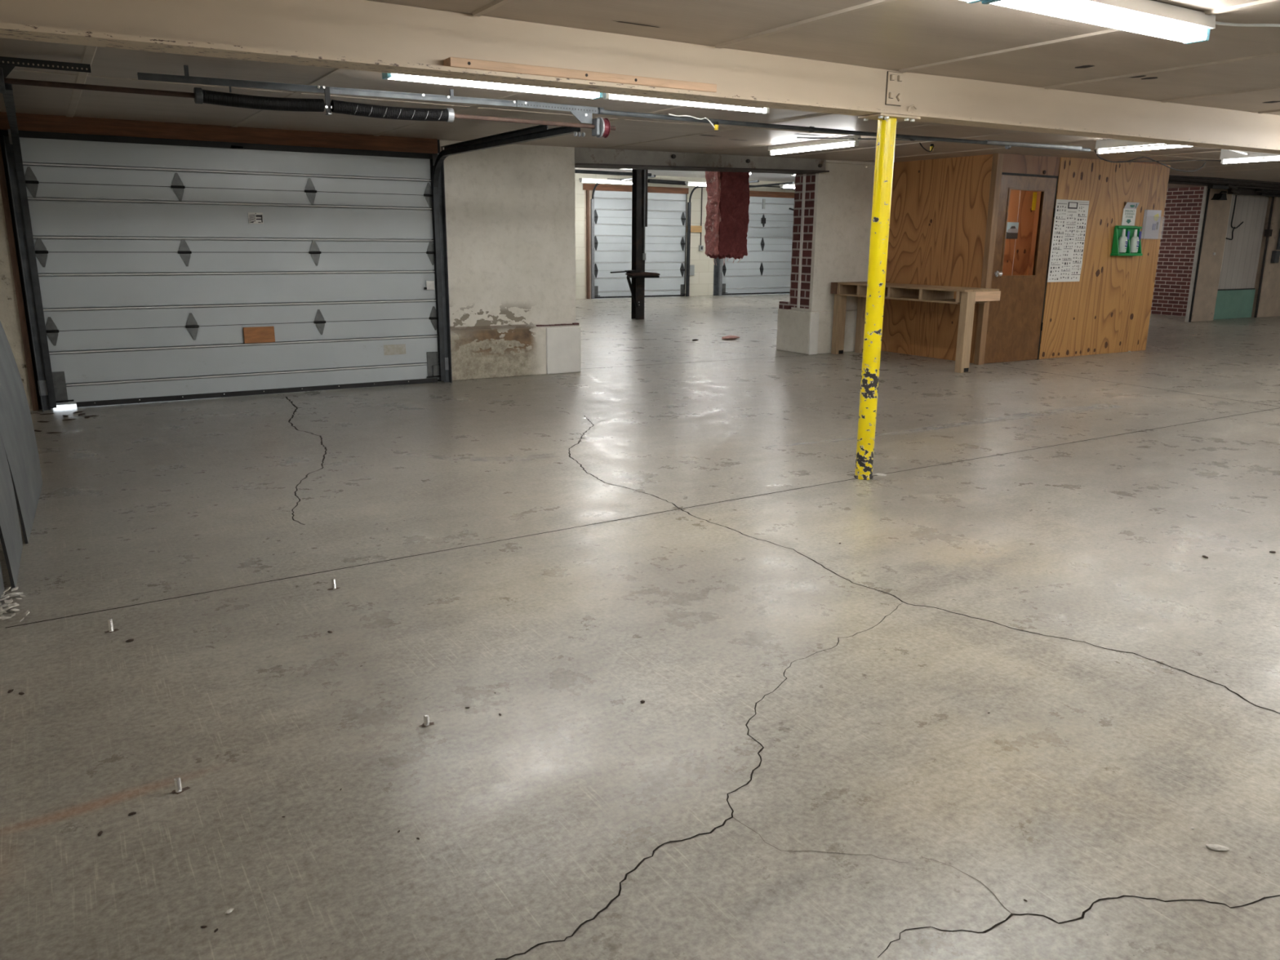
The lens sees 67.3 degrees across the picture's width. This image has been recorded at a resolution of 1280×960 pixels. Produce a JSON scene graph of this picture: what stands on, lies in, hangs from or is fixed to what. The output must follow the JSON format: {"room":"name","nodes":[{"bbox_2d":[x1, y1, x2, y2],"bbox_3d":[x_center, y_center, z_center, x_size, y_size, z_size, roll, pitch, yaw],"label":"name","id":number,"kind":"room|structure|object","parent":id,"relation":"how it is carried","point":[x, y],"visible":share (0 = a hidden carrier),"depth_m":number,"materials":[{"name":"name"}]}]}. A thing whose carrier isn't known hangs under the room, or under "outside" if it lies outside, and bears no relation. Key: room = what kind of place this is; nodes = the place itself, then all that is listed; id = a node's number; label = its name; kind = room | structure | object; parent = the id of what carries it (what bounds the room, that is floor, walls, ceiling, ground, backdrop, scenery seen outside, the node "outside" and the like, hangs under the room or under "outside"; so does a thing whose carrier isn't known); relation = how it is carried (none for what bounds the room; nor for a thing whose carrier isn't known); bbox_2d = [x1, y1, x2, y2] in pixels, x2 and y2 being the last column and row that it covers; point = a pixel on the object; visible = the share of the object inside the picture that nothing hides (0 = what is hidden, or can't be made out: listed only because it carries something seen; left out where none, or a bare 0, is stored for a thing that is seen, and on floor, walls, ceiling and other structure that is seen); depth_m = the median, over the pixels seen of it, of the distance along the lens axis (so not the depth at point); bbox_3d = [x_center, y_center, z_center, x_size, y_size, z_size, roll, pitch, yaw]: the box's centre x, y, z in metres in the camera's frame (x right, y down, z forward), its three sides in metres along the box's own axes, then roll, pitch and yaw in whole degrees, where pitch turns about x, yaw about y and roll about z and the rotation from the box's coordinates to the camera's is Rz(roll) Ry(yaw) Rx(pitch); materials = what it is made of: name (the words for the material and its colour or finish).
{"room":"garage workshop","nodes":[
{"label":"garage workshop","id":0,"kind":"room"},
{"bbox_2d":[0,186,32,410],"bbox_3d":[-5.165,-1.774,7.398,0.535,2.500,0.330,-8,16,-31],"label":"wall","id":1,"kind":"structure","parent":0,"point":[9,312],"depth_m":7.47,"materials":[{"name":"paint"}]},
{"bbox_2d":[0,129,42,410],"bbox_3d":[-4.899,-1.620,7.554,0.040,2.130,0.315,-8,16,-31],"label":"trim","id":2,"kind":"structure","parent":1,"relation":"attached to","point":[2,178],"depth_m":7.44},
{"bbox_2d":[0,111,437,154],"bbox_3d":[-3.370,-2.900,8.058,3.465,0.142,0.059,-8,16,-31],"label":"beam","id":3,"kind":"structure","parent":1,"relation":"attached to","point":[25,122],"depth_m":7.93,"materials":[{"name":"wood"}]},
{"bbox_2d":[17,130,432,159],"bbox_3d":[-3.330,-2.809,8.096,3.280,0.049,0.058,-8,16,-31],"label":"trim","id":4,"kind":"structure","parent":1,"relation":"attached to","point":[25,134],"depth_m":7.95,"materials":[{"name":"black rubber"}]},
{"bbox_2d":[19,137,440,407],"bbox_3d":[-3.329,-1.792,8.335,3.315,2.106,0.092,-8,16,-31],"label":"door","id":5,"kind":"structure","parent":1,"relation":"in","point":[166,273],"depth_m":8.21,"materials":[{"name":"white metal"}]},
{"bbox_2d":[248,213,262,222],"bbox_3d":[-3.289,-2.244,8.230,0.105,0.081,0.001,-8,16,-31],"label":"print","id":6,"kind":"object","parent":5,"relation":"attached to","point":[257,215],"depth_m":8.23},
{"bbox_2d":[574,169,651,177],"bbox_3d":[-0.907,-5.903,18.432,2.600,0.060,0.100,-8,16,-31],"label":"roof beam","id":7,"kind":"structure","parent":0,"point":[582,171],"depth_m":18.52,"materials":[{"name":"metal"}]},
{"bbox_2d":[0,293,1279,959],"bbox_3d":[6.171,-1.550,12.396,24.900,0.151,27.100,-8,16,-31],"label":"floor","id":8,"kind":"structure","parent":0,"point":[814,764],"depth_m":3.22,"materials":[{"name":"concrete"}]},
{"bbox_2d":[0,563,4,602],"bbox_3d":[-2.503,-0.016,3.533,0.157,1.000,0.160,-8,16,-31],"label":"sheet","id":9,"kind":"object","parent":8,"relation":"on","point":[2,585],"visible":0.78,"depth_m":3.72,"materials":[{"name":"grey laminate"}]},
{"bbox_2d":[0,433,22,588],"bbox_3d":[-2.680,-0.161,3.899,0.142,1.100,0.647,-7,16,-29],"label":"sheet","id":10,"kind":"object","parent":8,"relation":"on","point":[11,537],"visible":0.98,"depth_m":4.00,"materials":[{"name":"metal"}]},
{"bbox_2d":[0,586,29,622],"bbox_3d":[-2.442,0.469,3.611,0.256,0.034,0.477,-8,16,-31],"label":"rubble","id":11,"kind":"object","parent":8,"relation":"on","point":[8,603],"visible":0.99,"depth_m":3.61,"materials":[{"name":"white paint"}]},
{"bbox_2d":[0,320,42,543],"bbox_3d":[-3.136,-0.373,4.737,0.142,1.100,1.257,-7,16,-28],"label":"sheet","id":12,"kind":"object","parent":8,"relation":"on","point":[17,433],"visible":1,"depth_m":4.76,"materials":[{"name":"metal"}]},
{"bbox_2d":[2,83,57,412],"bbox_3d":[-3.992,-1.315,6.284,0.105,2.168,2.870,-8,16,-31],"label":"door track","id":13,"kind":"object","parent":8,"relation":"on","point":[11,143],"visible":0.96,"depth_m":7.41,"materials":[{"name":"metal"}]},
{"bbox_2d":[169,777,190,794],"bbox_3d":[-1.162,0.769,2.425,0.051,0.036,0.026,-8,16,-31],"label":"bolt","id":14,"kind":"object","parent":8,"relation":"on","point":[179,789],"visible":1,"depth_m":2.42,"materials":[{"name":"metal"}]},
{"bbox_2d":[429,159,440,381],"bbox_3d":[-2.016,-2.031,9.313,0.084,2.130,0.245,-8,16,-31],"label":"trim","id":15,"kind":"structure","parent":8,"relation":"on","point":[431,160],"depth_m":9.01,"materials":[{"name":"metal"}]},
{"bbox_2d":[431,124,580,382],"bbox_3d":[-1.159,-1.711,7.979,0.110,2.168,2.880,-8,16,-31],"label":"door track","id":16,"kind":"object","parent":8,"relation":"on","point":[540,131],"visible":0.98,"depth_m":8.99,"materials":[{"name":"metal"}]},
{"bbox_2d":[439,139,580,380],"bbox_3d":[-1.349,-2.208,9.756,1.455,2.270,0.435,-8,16,-31],"label":"wall pier","id":17,"kind":"object","parent":8,"relation":"on","point":[510,210],"visible":0.93,"depth_m":9.59,"materials":[{"name":"white paint"}]},
{"bbox_2d":[591,174,655,298],"bbox_3d":[-0.426,-5.368,21.594,0.070,2.704,2.800,-8,16,-31],"label":"door track","id":18,"kind":"object","parent":8,"relation":"on","point":[652,175],"visible":0.93,"depth_m":22.64,"materials":[{"name":"metal"}]},
{"bbox_2d":[631,168,648,319],"bbox_3d":[-0.004,-4.293,16.881,0.200,2.900,0.208,-8,16,-31],"label":"steel post","id":19,"kind":"object","parent":8,"relation":"on","point":[639,177],"visible":0.88,"depth_m":16.85,"materials":[{"name":"metal"}]},
{"bbox_2d":[610,270,659,306],"bbox_3d":[-0.103,-3.352,16.867,0.974,0.640,0.200,-8,16,-31],"label":"bracket","id":20,"kind":"object","parent":19,"relation":"attached to","point":[631,273],"visible":1,"depth_m":16.83,"materials":[{"name":"metal"}]},
{"bbox_2d":[685,180,759,296],"bbox_3d":[1.911,-5.694,22.988,0.070,2.704,2.800,-8,16,-31],"label":"door track","id":21,"kind":"object","parent":8,"relation":"on","point":[689,204],"visible":0.95,"depth_m":24.06,"materials":[{"name":"metal"}]},
{"bbox_2d":[718,182,794,295],"bbox_3d":[2.781,-5.815,23.506,0.070,2.704,2.800,-8,16,-31],"label":"door track","id":22,"kind":"object","parent":8,"relation":"on","point":[720,277],"visible":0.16,"depth_m":24.72,"materials":[{"name":"metal"}]},
{"bbox_2d":[853,112,920,479],"bbox_3d":[1.352,-0.998,5.488,0.300,2.031,0.170,-8,16,-31],"label":"steel column","id":23,"kind":"structure","parent":8,"relation":"on","point":[886,122],"depth_m":5.43,"materials":[{"name":"yellow metal"}]},
{"bbox_2d":[0,0,1279,154],"bbox_3d":[7.922,-3.095,9.098,24.500,0.465,0.180,-8,16,-31],"label":"steel beam","id":24,"kind":"structure","parent":23,"relation":"on","point":[362,35],"depth_m":4.21,"materials":[{"name":"paint"}]},
{"bbox_2d":[443,57,716,92],"bbox_3d":[-0.220,-1.768,4.219,1.316,0.045,0.080,-8,16,-31],"label":"board","id":25,"kind":"object","parent":24,"relation":"on","point":[456,62],"visible":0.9,"depth_m":4.14,"materials":[{"name":"wood"}]},
{"bbox_2d":[830,281,1000,373],"bbox_3d":[3.146,-1.835,11.289,0.578,0.885,2.071,-8,16,-31],"label":"workbench","id":26,"kind":"object","parent":8,"relation":"on","point":[966,297],"visible":0.95,"depth_m":10.96,"materials":[{"name":"brown wood"}]},
{"bbox_2d":[835,293,986,304],"bbox_3d":[3.114,-2.130,11.243,0.470,0.020,1.910,-8,16,-31],"label":"shelf","id":27,"kind":"object","parent":26,"relation":"attached to","point":[948,299],"depth_m":10.98,"materials":[{"name":"brown wood"}]},
{"bbox_2d":[1205,844,1229,850],"bbox_3d":[1.341,0.854,2.234,0.049,0.010,0.022,1,14,3],"label":"chunk","id":28,"kind":"object","parent":8,"relation":"on","point":[1213,846],"visible":1,"depth_m":2.23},
{"bbox_2d":[0,0,1279,182],"bbox_3d":[9.247,-2.730,6.961,24.900,0.319,15.400,-8,16,-31],"label":"ceiling","id":29,"kind":"structure","parent":0,"point":[896,35],"depth_m":5.28,"materials":[{"name":"paint"}]},
{"bbox_2d":[0,56,91,77],"bbox_3d":[-3.066,-2.068,4.914,0.460,0.146,0.036,-8,16,-31],"label":"perforated angle","id":30,"kind":"object","parent":29,"relation":"attached to","point":[7,64],"visible":1,"depth_m":4.89,"materials":[{"name":"metal"}]},
{"bbox_2d":[65,45,97,117],"bbox_3d":[-3.124,-2.288,5.393,0.060,0.008,4.860,-8,16,-31],"label":"trim","id":31,"kind":"structure","parent":29,"relation":"attached to","point":[89,51],"depth_m":5.62,"materials":[{"name":"paint"}]},
{"bbox_2d":[231,68,346,127],"bbox_3d":[-2.109,-2.432,5.998,0.060,0.008,4.860,-8,16,-31],"label":"trim","id":32,"kind":"structure","parent":29,"relation":"attached to","point":[335,71],"depth_m":6.07,"materials":[{"name":"paint"}]},
{"bbox_2d":[137,65,527,106],"bbox_3d":[-1.628,-2.284,5.659,2.380,0.122,0.035,-8,16,-31],"label":"support rail","id":33,"kind":"object","parent":29,"relation":"hanging from","point":[186,78],"visible":1,"depth_m":5.51,"materials":[{"name":"metal"}]},
{"bbox_2d":[0,67,616,137],"bbox_3d":[-1.693,-2.197,5.629,3.560,0.170,0.173,-8,16,-31],"label":"shaft","id":34,"kind":"object","parent":33,"relation":"hanging from","point":[600,126],"visible":1,"depth_m":5.49,"materials":[{"name":"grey metal"}]},
{"bbox_2d":[515,99,597,113],"bbox_3d":[-0.543,-2.446,6.308,0.590,0.041,0.036,-8,16,-31],"label":"perforated angle","id":35,"kind":"object","parent":33,"relation":"attached to","point":[533,104],"visible":1,"depth_m":6.29,"materials":[{"name":"metal"}]},
{"bbox_2d":[373,91,529,136],"bbox_3d":[-1.094,-2.575,6.602,0.060,0.008,4.860,-8,16,-31],"label":"trim","id":36,"kind":"structure","parent":29,"relation":"attached to","point":[520,93],"depth_m":6.87,"materials":[{"name":"paint"}]},
{"bbox_2d":[382,72,602,99],"bbox_3d":[-0.797,-2.239,5.411,1.315,0.071,0.099,-8,16,-31],"label":"fluorescent light","id":37,"kind":"object","parent":29,"relation":"attached to","point":[594,95],"visible":0.47,"depth_m":5.38,"materials":[{"name":"white plastic"}]},
{"bbox_2d":[471,0,512,16],"bbox_3d":[1.940,-0.849,-0.207,0.044,0.013,9.990,-8,16,-31],"label":"trim","id":38,"kind":"structure","parent":29,"relation":"attached to","point":[496,3],"depth_m":3.79,"materials":[{"name":"paint"}]},
{"bbox_2d":[12,69,1279,164],"bbox_3d":[3.110,-3.278,9.260,16.500,0.172,0.040,-8,16,-31],"label":"trim","id":39,"kind":"structure","parent":29,"relation":"attached to","point":[16,70],"depth_m":6.50,"materials":[{"name":"paint"}]},
{"bbox_2d":[608,102,708,122],"bbox_3d":[-0.079,-2.719,7.207,0.060,0.008,4.860,-8,16,-31],"label":"trim","id":40,"kind":"structure","parent":29,"relation":"attached to","point":[682,106],"depth_m":6.83,"materials":[{"name":"paint"}]},
{"bbox_2d":[603,93,769,114],"bbox_3d":[0.318,-2.390,6.053,1.245,0.073,0.072,-8,16,-30],"label":"fluorescent light","id":41,"kind":"object","parent":29,"relation":"attached to","point":[606,95],"visible":0.38,"depth_m":6.03,"materials":[{"name":"white plastic"}]},
{"bbox_2d":[668,113,719,130],"bbox_3d":[0.382,-2.516,6.753,0.403,0.089,0.039,-7,16,-27],"label":"power cord","id":42,"kind":"object","parent":29,"relation":"hanging from","point":[716,124],"visible":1,"depth_m":6.79,"materials":[{"name":"white plastic"}]},
{"bbox_2d":[603,113,835,148],"bbox_3d":[0.919,-2.872,7.798,0.060,0.008,4.860,-8,16,-31],"label":"trim","id":43,"kind":"structure","parent":29,"relation":"attached to","point":[827,114],"depth_m":8.20,"materials":[{"name":"paint"}]},
{"bbox_2d":[714,0,896,48],"bbox_3d":[2.974,-0.995,0.409,0.044,0.013,9.990,-8,16,-31],"label":"trim","id":44,"kind":"structure","parent":29,"relation":"attached to","point":[876,2],"depth_m":4.01,"materials":[{"name":"paint"}]},
{"bbox_2d":[768,135,861,155],"bbox_3d":[1.625,-3.157,9.085,0.072,0.091,1.230,-8,16,-31],"label":"fluorescent light","id":45,"kind":"object","parent":29,"relation":"attached to","point":[771,148],"visible":0.99,"depth_m":9.04,"materials":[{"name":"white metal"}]},
{"bbox_2d":[698,123,941,153],"bbox_3d":[1.925,-3.027,8.395,0.060,0.008,4.860,-8,16,-31],"label":"trim","id":46,"kind":"structure","parent":29,"relation":"attached to","point":[933,123],"depth_m":9.02,"materials":[{"name":"paint"}]},
{"bbox_2d":[594,107,1090,151],"bbox_3d":[1.977,-2.808,7.789,5.360,0.076,0.067,-8,16,-30],"label":"conduit","id":47,"kind":"object","parent":29,"relation":"attached to","point":[1007,144],"visible":0.98,"depth_m":7.49,"materials":[{"name":"metal"}]},
{"bbox_2d":[796,137,933,141],"bbox_3d":[2.339,-3.053,8.624,1.892,0.016,0.048,-1,14,-5],"label":"conduit","id":48,"kind":"object","parent":29,"relation":"attached to","point":[797,137],"visible":0.56,"depth_m":8.57,"materials":[{"name":"metal"}]},
{"bbox_2d":[781,131,1031,157],"bbox_3d":[2.898,-3.178,8.970,0.060,0.008,4.860,-8,16,-31],"label":"trim","id":49,"kind":"structure","parent":29,"relation":"attached to","point":[1018,131],"depth_m":9.38,"materials":[{"name":"paint"}]},
{"bbox_2d":[859,137,1106,160],"bbox_3d":[3.913,-3.334,9.572,0.060,0.008,4.860,-8,16,-31],"label":"trim","id":50,"kind":"structure","parent":29,"relation":"attached to","point":[1102,138],"depth_m":10.08,"materials":[{"name":"paint"}]},
{"bbox_2d":[898,0,1279,72],"bbox_3d":[4.009,-1.143,1.026,0.044,0.013,9.990,-8,16,-31],"label":"trim","id":51,"kind":"structure","parent":29,"relation":"attached to","point":[1260,2],"depth_m":4.35,"materials":[{"name":"paint"}]},
{"bbox_2d":[982,0,1215,44],"bbox_3d":[1.733,-1.750,3.577,1.270,0.095,0.120,-8,16,-31],"label":"fluorescent light","id":52,"kind":"object","parent":29,"relation":"attached to","point":[1147,17],"visible":1,"depth_m":3.62,"materials":[{"name":"white plastic"}]},
{"bbox_2d":[1095,138,1191,154],"bbox_3d":[4.672,-3.026,8.606,0.072,0.122,1.260,-8,16,-31],"label":"fluorescent light","id":53,"kind":"object","parent":29,"relation":"attached to","point":[1100,144],"visible":0.51,"depth_m":8.88,"materials":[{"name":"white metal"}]},
{"bbox_2d":[1094,149,1205,171],"bbox_3d":[5.136,-3.203,9.676,1.968,0.125,0.061,-8,16,-31],"label":"power cord","id":54,"kind":"object","parent":29,"relation":"hanging from","point":[1095,149],"visible":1,"depth_m":9.66,"materials":[{"name":"black plastic"}]},
{"bbox_2d":[1098,151,1221,159],"bbox_3d":[6.367,-3.486,10.140,0.060,0.008,3.300,-8,16,-31],"label":"trim","id":55,"kind":"structure","parent":29,"relation":"attached to","point":[1211,151],"depth_m":10.80,"materials":[{"name":"paint"}]},
{"bbox_2d":[1044,52,1279,88],"bbox_3d":[5.043,-1.302,1.638,0.044,0.013,9.990,-8,16,-31],"label":"trim","id":56,"kind":"structure","parent":29,"relation":"attached to","point":[1276,54],"depth_m":5.13,"materials":[{"name":"paint"}]},
{"bbox_2d":[1160,86,1279,102],"bbox_3d":[6.078,-1.462,2.251,0.044,0.013,9.990,-8,16,-31],"label":"trim","id":57,"kind":"structure","parent":29,"relation":"attached to","point":[1274,87],"depth_m":6.05,"materials":[{"name":"paint"}]},
{"bbox_2d":[1168,176,1279,186],"bbox_3d":[10.988,-5.117,16.660,11.102,0.064,0.125,-8,16,-30],"label":"ceiling pipe","id":58,"kind":"object","parent":29,"relation":"attached to","point":[1170,177],"visible":0.34,"depth_m":15.77,"materials":[{"name":"metal"}]},
{"bbox_2d":[1168,175,1279,183],"bbox_3d":[11.220,-5.097,16.568,10.801,0.048,0.111,-8,16,-30],"label":"ceiling pipe","id":59,"kind":"object","parent":29,"relation":"attached to","point":[1211,178],"visible":0.46,"depth_m":15.50,"materials":[{"name":"metal"}]},
{"bbox_2d":[1215,21,1279,26],"bbox_3d":[2.724,-1.897,4.019,0.839,0.024,0.068,-3,14,-14],"label":"power cord","id":60,"kind":"object","parent":29,"relation":"attached to","point":[1216,22],"visible":0.73,"depth_m":3.97,"materials":[{"name":"white plastic"}]},
{"bbox_2d":[1219,149,1279,164],"bbox_3d":[6.452,-3.270,9.595,0.072,0.149,1.260,-8,16,-31],"label":"fluorescent light","id":61,"kind":"object","parent":29,"relation":"attached to","point":[1225,154],"visible":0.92,"depth_m":9.90,"materials":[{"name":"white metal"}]},
{"bbox_2d":[574,173,795,298],"bbox_3d":[-1.797,-5.811,22.503,15.200,3.100,0.280,-8,16,-31],"label":"wall","id":62,"kind":"structure","parent":0,"point":[701,283],"depth_m":24.06,"materials":[{"name":"paint"}]},
{"bbox_2d":[584,190,592,298],"bbox_3d":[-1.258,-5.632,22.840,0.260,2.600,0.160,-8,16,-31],"label":"trim","id":63,"kind":"structure","parent":62,"relation":"attached to","point":[590,191],"depth_m":22.78,"materials":[{"name":"paint"}]},
{"bbox_2d":[582,183,688,194],"bbox_3d":[-0.073,-6.999,23.120,2.950,0.140,0.080,-8,16,-31],"label":"trim","id":64,"kind":"structure","parent":62,"relation":"attached to","point":[585,186],"depth_m":22.95,"materials":[{"name":"wood"}]},
{"bbox_2d":[594,190,685,298],"bbox_3d":[0.017,-5.729,23.481,2.680,2.494,0.092,-8,16,-31],"label":"door","id":65,"kind":"structure","parent":62,"relation":"in","point":[665,230],"depth_m":23.46,"materials":[{"name":"white metal"}]},
{"bbox_2d":[713,257,719,295],"bbox_3d":[1.966,-6.081,24.762,0.300,2.600,0.160,-8,16,-31],"label":"trim","id":66,"kind":"structure","parent":62,"relation":"attached to","point":[716,268],"depth_m":24.88,"materials":[{"name":"metal"}]},
{"bbox_2d":[721,196,794,295],"bbox_3d":[3.420,-6.203,25.510,3.060,2.494,0.092,-8,16,-31],"label":"door","id":67,"kind":"structure","parent":62,"relation":"in","point":[766,268],"depth_m":25.44,"materials":[{"name":"white metal"}]},
{"bbox_2d":[749,191,794,198],"bbox_3d":[3.342,-7.475,25.156,3.340,0.140,0.080,-8,16,-31],"label":"trim","id":68,"kind":"structure","parent":62,"relation":"attached to","point":[752,193],"depth_m":25.17,"materials":[{"name":"wood"}]},
{"bbox_2d":[574,167,795,182],"bbox_3d":[3.729,-6.335,19.012,21.200,0.100,11.600,-8,16,-31],"label":"ceiling","id":69,"kind":"structure","parent":0,"point":[777,177],"depth_m":22.79,"materials":[{"name":"beige paint"}]},
{"bbox_2d":[578,177,631,184],"bbox_3d":[-0.645,-6.586,21.206,1.510,0.084,0.139,-8,16,-31],"label":"fluorescent light","id":70,"kind":"object","parent":69,"relation":"attached to","point":[581,180],"visible":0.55,"depth_m":21.06,"materials":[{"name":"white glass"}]},
{"bbox_2d":[607,177,695,186],"bbox_3d":[0.368,-6.993,22.529,2.600,0.109,0.089,-8,16,-31],"label":"shaft","id":71,"kind":"object","parent":69,"relation":"hanging from","point":[650,180],"visible":0.56,"depth_m":22.64,"materials":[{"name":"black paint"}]},
{"bbox_2d":[704,171,750,265],"bbox_3d":[1.121,-3.682,12.271,0.526,1.841,0.308,-8,16,-31],"label":"insulation batt","id":72,"kind":"object","parent":69,"relation":"hanging from","point":[726,226],"visible":0.7,"depth_m":12.23,"materials":[{"name":"red fabric"}]},
{"bbox_2d":[776,162,875,355],"bbox_3d":[2.425,-2.838,12.242,1.140,2.360,0.662,-8,16,-31],"label":"wall pillar","id":73,"kind":"structure","parent":0,"point":[833,209],"depth_m":11.94,"materials":[{"name":"white paint"}]},
{"bbox_2d":[574,146,829,173],"bbox_3d":[0.698,-3.530,10.679,3.350,0.232,0.430,-8,16,-31],"label":"lintel","id":74,"kind":"object","parent":73,"relation":"attached to","point":[584,157],"visible":0.9,"depth_m":10.44,"materials":[{"name":"metal"}]},
{"bbox_2d":[826,160,875,165],"bbox_3d":[2.159,-4.150,11.438,10.300,0.710,0.200,-8,16,-31],"label":"wall","id":75,"kind":"structure","parent":0,"point":[853,162],"depth_m":11.66,"materials":[{"name":"white paint"}]},
{"bbox_2d":[880,154,992,363],"bbox_3d":[3.433,-2.695,11.724,0.042,2.339,1.950,-8,16,-31],"label":"wall","id":76,"kind":"structure","parent":0,"point":[939,207],"depth_m":11.53,"materials":[{"name":"orange wood"}]},
{"bbox_2d":[1002,153,1170,359],"bbox_3d":[5.366,-2.681,11.722,3.230,2.346,0.038,-8,16,-31],"label":"wall","id":77,"kind":"structure","parent":0,"point":[1108,310],"depth_m":11.93,"materials":[{"name":"brown wood"}]},
{"bbox_2d":[973,153,1004,364],"bbox_3d":[3.948,-2.483,10.894,0.093,2.348,0.070,-8,16,-31],"label":"trim","id":78,"kind":"structure","parent":77,"relation":"attached to","point":[997,158],"depth_m":10.84,"materials":[{"name":"wood"}]},
{"bbox_2d":[983,172,1058,363],"bbox_3d":[4.440,-2.438,11.170,1.012,2.136,0.119,-8,16,-31],"label":"door","id":79,"kind":"structure","parent":77,"relation":"in","point":[1027,202],"depth_m":11.19,"materials":[{"name":"brown wood"}]},
{"bbox_2d":[1047,199,1088,282],"bbox_3d":[5.130,-2.857,11.507,0.632,0.950,0.004,-8,16,-31],"label":"chart poster","id":80,"kind":"object","parent":77,"relation":"attached to","point":[1070,220],"visible":1,"depth_m":11.50,"materials":[{"name":"white paper"}]},
{"bbox_2d":[1110,225,1142,255],"bbox_3d":[6.112,-2.993,12.030,0.510,0.365,0.110,-8,16,-31],"label":"station","id":81,"kind":"object","parent":77,"relation":"attached to","point":[1117,233],"visible":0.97,"depth_m":11.98,"materials":[{"name":"green plastic"}]},
{"bbox_2d":[1118,229,1129,252],"bbox_3d":[6.015,-2.978,11.968,0.128,0.283,0.098,-8,16,-31],"label":"bottle","id":82,"kind":"object","parent":81,"relation":"in","point":[1122,241],"visible":0.98,"depth_m":11.94,"materials":[{"name":"white plastic"}]},
{"bbox_2d":[1129,229,1142,252],"bbox_3d":[6.224,-3.007,12.092,0.128,0.283,0.098,-8,16,-31],"label":"bottle","id":83,"kind":"object","parent":81,"relation":"in","point":[1134,242],"visible":0.97,"depth_m":12.06,"materials":[{"name":"white plastic"}]},
{"bbox_2d":[1121,202,1139,225],"bbox_3d":[6.124,-3.321,12.002,0.280,0.278,0.029,-8,16,-31],"label":"sign","id":84,"kind":"object","parent":77,"relation":"attached to","point":[1129,213],"visible":1,"depth_m":12.00,"materials":[{"name":"paper"}]},
{"bbox_2d":[1141,209,1161,238],"bbox_3d":[6.565,-3.264,12.288,0.410,0.362,0.039,-8,16,-31],"label":"holder","id":85,"kind":"object","parent":77,"relation":"attached to","point":[1151,221],"visible":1,"depth_m":12.29,"materials":[{"name":"clear plastic"}]},
{"bbox_2d":[1150,186,1204,316],"bbox_3d":[10.327,-4.824,19.705,0.200,2.750,3.180,-8,16,-31],"label":"brick wall","id":86,"kind":"structure","parent":0,"point":[1183,206],"depth_m":19.05,"materials":[{"name":"brick"}]},
{"bbox_2d":[1167,183,1204,188],"bbox_3d":[9.895,-5.718,18.648,11.200,0.191,4.500,-8,16,-31],"label":"ceiling","id":87,"kind":"structure","parent":0,"point":[1170,185],"depth_m":18.38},
{"bbox_2d":[1168,180,1279,190],"bbox_3d":[11.061,-5.196,17.107,10.502,0.060,0.126,-8,16,-30],"label":"ceiling pipe","id":88,"kind":"object","parent":87,"relation":"attached to","point":[1169,181],"visible":0.39,"depth_m":16.35,"materials":[{"name":"metal"}]},
{"bbox_2d":[1207,183,1240,193],"bbox_3d":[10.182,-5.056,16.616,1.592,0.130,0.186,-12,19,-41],"label":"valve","id":89,"kind":"object","parent":88,"relation":"attached to","point":[1227,186],"visible":0.98,"depth_m":16.30,"materials":[{"name":"black metal"}]},
{"bbox_2d":[1168,178,1279,187],"bbox_3d":[10.755,-5.136,16.751,11.401,0.056,0.115,-8,16,-30],"label":"ceiling pipe","id":90,"kind":"object","parent":87,"relation":"attached to","point":[1169,179],"visible":0.27,"depth_m":16.11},
{"bbox_2d":[1200,182,1279,197],"bbox_3d":[12.441,-5.431,18.182,7.000,0.160,0.350,-8,16,-31],"label":"overhead beam","id":91,"kind":"structure","parent":87,"relation":"attached to","point":[1243,191],"depth_m":17.43,"materials":[{"name":"metal"}]},
{"bbox_2d":[1191,187,1231,321],"bbox_3d":[10.447,-4.142,17.588,0.750,2.450,0.072,-8,16,-31],"label":"wall","id":92,"kind":"structure","parent":0,"point":[1218,211],"depth_m":17.58,"materials":[{"name":"white paint"}]},
{"bbox_2d":[1184,186,1208,322],"bbox_3d":[10.065,-4.080,17.388,0.040,2.420,0.050,-8,16,-31],"label":"trim","id":93,"kind":"structure","parent":92,"relation":"attached to","point":[1205,191],"depth_m":17.37,"materials":[{"name":"wood"}]},
{"bbox_2d":[1188,188,1210,322],"bbox_3d":[10.107,-4.082,17.396,0.040,2.420,0.060,-8,16,-31],"label":"trim","id":94,"kind":"structure","parent":92,"relation":"attached to","point":[1208,190],"depth_m":17.37,"materials":[{"name":"white paint"}]},
{"bbox_2d":[1210,191,1226,199],"bbox_3d":[10.373,-5.084,17.182,0.326,0.154,0.150,-8,16,-31],"label":"wall lamp","id":95,"kind":"object","parent":92,"relation":"attached to","point":[1220,196],"visible":1,"depth_m":17.13,"materials":[{"name":"black metal"}]},
{"bbox_2d":[1213,194,1274,319],"bbox_3d":[11.422,-4.282,18.290,1.720,2.401,0.170,-8,16,-31],"label":"door","id":96,"kind":"structure","parent":92,"relation":"in","point":[1236,291],"depth_m":18.39,"materials":[{"name":"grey paint"}]},
{"bbox_2d":[1251,196,1279,317],"bbox_3d":[13.642,-4.763,19.685,3.580,2.700,0.300,-8,16,-31],"label":"wall panel","id":97,"kind":"object","parent":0,"point":[1269,297],"visible":0.5,"depth_m":18.89,"materials":[{"name":"paint"}]},
{"bbox_2d":[1270,228,1279,262],"bbox_3d":[12.429,-4.837,18.655,0.160,1.220,0.104,-8,16,-31],"label":"conduit","id":98,"kind":"object","parent":97,"relation":"attached to","point":[1275,254],"visible":1,"depth_m":18.73,"materials":[{"name":"metal"}]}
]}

